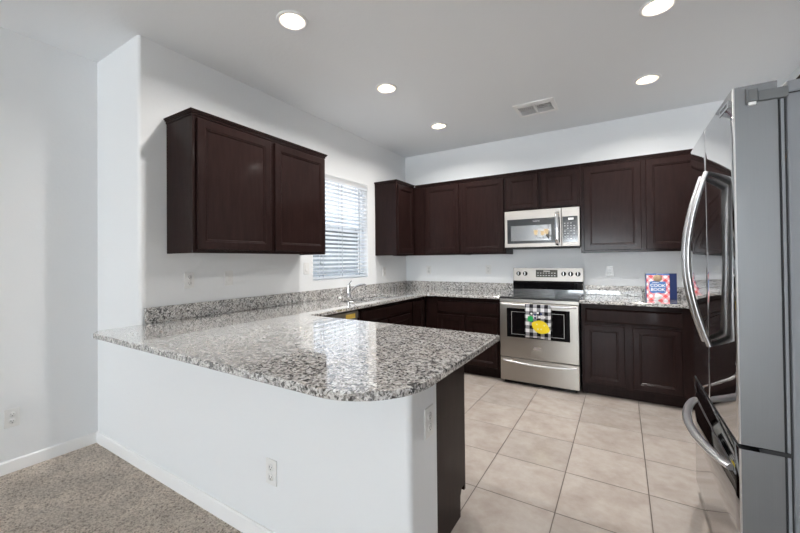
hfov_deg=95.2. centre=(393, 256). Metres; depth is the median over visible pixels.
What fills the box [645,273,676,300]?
cookbook
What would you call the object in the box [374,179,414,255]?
upper cabinet
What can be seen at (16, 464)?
baseboard
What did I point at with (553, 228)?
microwave oven
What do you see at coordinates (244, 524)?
baseboard
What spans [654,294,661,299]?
print
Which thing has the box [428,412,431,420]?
receptacle
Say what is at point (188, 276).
wall outlet
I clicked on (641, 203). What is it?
upper cabinet
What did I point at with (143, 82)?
wall
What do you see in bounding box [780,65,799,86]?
wall
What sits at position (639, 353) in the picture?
base cabinet
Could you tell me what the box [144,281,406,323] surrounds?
backsplash
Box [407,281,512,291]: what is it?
backsplash
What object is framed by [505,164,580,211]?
upper cabinet
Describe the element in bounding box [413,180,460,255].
upper cabinet
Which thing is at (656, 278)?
print
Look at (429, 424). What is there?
receptacle
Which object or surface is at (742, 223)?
refrigerator
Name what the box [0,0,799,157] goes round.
ceiling
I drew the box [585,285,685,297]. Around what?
backsplash
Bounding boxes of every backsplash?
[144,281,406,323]
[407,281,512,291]
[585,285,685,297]
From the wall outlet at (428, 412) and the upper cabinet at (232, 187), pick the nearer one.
the wall outlet at (428, 412)
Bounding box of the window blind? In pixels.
[313,174,366,279]
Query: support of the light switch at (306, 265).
attached to the wall at (143, 82)
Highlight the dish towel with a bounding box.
[525,304,550,339]
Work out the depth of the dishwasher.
3.14 m
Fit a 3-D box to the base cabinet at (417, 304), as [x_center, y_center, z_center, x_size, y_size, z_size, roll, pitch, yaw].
[0.046,0.915,4.440,0.622,0.882,0.341,-1,-1,32]
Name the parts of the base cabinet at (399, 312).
door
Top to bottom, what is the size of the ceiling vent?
0.105 m
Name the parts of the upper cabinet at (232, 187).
door, crown, door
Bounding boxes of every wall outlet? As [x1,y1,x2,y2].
[4,407,19,428]
[184,272,193,288]
[266,457,276,486]
[424,404,433,439]
[426,266,430,273]
[486,265,490,273]
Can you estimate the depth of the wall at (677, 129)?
4.17 m
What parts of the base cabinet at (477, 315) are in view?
door, drawer, door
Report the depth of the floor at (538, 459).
2.32 m
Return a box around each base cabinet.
[357,299,410,325]
[411,296,424,326]
[425,296,500,377]
[436,365,464,532]
[581,303,695,409]
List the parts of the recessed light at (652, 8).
bulb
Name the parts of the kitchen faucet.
spout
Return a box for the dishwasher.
[322,310,357,319]
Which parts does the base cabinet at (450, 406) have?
frame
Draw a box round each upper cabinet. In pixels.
[163,107,327,254]
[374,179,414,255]
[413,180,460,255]
[460,174,512,254]
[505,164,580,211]
[580,149,691,252]
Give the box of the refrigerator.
[681,78,799,532]
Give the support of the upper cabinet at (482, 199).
attached to the wall at (677, 129)
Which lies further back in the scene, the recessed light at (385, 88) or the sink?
the sink
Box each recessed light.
[276,10,307,30]
[375,83,396,93]
[430,123,446,128]
[634,73,660,84]
[638,0,677,16]
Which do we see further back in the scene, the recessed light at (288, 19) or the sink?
the sink
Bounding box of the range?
[499,268,583,392]
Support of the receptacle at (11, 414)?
attached to the wall outlet at (11, 416)
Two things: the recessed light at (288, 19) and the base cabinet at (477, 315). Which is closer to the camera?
the recessed light at (288, 19)
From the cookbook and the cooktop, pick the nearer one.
the cookbook
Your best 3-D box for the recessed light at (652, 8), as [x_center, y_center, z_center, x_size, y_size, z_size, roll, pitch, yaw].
[1.554,-1.528,2.150,0.188,0.122,0.188,-1,-1,32]
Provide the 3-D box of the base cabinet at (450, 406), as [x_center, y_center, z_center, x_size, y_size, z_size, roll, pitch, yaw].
[-0.288,0.894,2.066,1.270,0.882,0.517,-1,-1,32]
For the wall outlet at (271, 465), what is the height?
0.116 m
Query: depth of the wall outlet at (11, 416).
2.29 m
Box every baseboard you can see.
[0,432,96,476]
[96,431,274,532]
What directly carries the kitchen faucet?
on the countertop at (284, 340)
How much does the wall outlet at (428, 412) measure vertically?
0.116 m
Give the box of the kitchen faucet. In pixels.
[346,280,366,296]
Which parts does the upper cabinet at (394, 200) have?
crown, frame, door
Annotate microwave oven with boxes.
[505,206,580,249]
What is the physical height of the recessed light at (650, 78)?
0.122 m
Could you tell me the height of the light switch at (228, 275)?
0.116 m
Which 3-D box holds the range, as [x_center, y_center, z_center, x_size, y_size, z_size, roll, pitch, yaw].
[1.608,0.734,3.943,0.764,1.204,0.682,-1,-1,32]
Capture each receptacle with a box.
[9,412,15,416]
[9,418,15,423]
[268,473,272,480]
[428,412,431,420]
[428,423,431,431]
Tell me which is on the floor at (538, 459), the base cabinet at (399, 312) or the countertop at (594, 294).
the base cabinet at (399, 312)
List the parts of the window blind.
rail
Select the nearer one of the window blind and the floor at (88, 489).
the floor at (88, 489)
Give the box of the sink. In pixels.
[341,297,389,302]
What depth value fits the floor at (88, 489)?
2.00 m
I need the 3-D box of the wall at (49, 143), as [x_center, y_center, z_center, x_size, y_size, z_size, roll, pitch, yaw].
[-6.101,-0.061,-3.442,0.150,2.795,14.554,-1,-1,32]
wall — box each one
[0,27,97,462]
[97,35,405,453]
[137,350,437,532]
[405,100,723,294]
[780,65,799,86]
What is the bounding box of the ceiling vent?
[512,97,557,117]
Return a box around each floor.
[0,443,241,532]
[451,372,713,532]
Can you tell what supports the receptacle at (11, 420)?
attached to the wall outlet at (11, 416)
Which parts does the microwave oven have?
glass, door, handle, control panel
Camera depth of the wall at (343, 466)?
1.61 m
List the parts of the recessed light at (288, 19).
bulb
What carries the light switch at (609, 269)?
attached to the wall at (677, 129)
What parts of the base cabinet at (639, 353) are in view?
door, drawer, door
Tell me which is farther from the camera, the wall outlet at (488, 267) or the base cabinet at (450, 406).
the wall outlet at (488, 267)
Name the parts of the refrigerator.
handle, handle, door, handle, freezer drawer, door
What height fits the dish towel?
0.340 m
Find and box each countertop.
[93,281,512,401]
[579,285,689,308]
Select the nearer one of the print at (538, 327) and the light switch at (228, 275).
the light switch at (228, 275)
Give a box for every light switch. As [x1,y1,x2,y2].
[224,271,232,285]
[304,263,308,273]
[606,266,613,276]
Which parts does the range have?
handle, trim, oven door, handle, drawer, control panel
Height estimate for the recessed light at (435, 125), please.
0.122 m
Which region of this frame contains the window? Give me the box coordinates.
[313,181,361,279]
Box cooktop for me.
[499,292,583,301]
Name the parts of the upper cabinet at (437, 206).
crown, door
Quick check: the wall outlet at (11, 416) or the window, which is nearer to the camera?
the wall outlet at (11, 416)
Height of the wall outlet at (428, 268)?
0.116 m
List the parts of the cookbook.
title panel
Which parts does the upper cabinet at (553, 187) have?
door, crown, door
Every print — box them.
[532,321,549,333]
[653,275,661,281]
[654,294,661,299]
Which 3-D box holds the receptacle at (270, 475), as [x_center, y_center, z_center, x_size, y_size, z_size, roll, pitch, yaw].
[-0.559,1.004,1.663,0.033,0.033,0.002,-1,-1,32]
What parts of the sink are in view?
bowl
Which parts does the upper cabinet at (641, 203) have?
door, crown, door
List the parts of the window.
pane, pane, meeting rail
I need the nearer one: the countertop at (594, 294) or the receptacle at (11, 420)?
the receptacle at (11, 420)
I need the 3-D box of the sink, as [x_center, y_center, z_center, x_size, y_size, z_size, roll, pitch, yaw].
[-0.286,0.566,3.897,0.418,0.188,0.848,-1,-1,32]

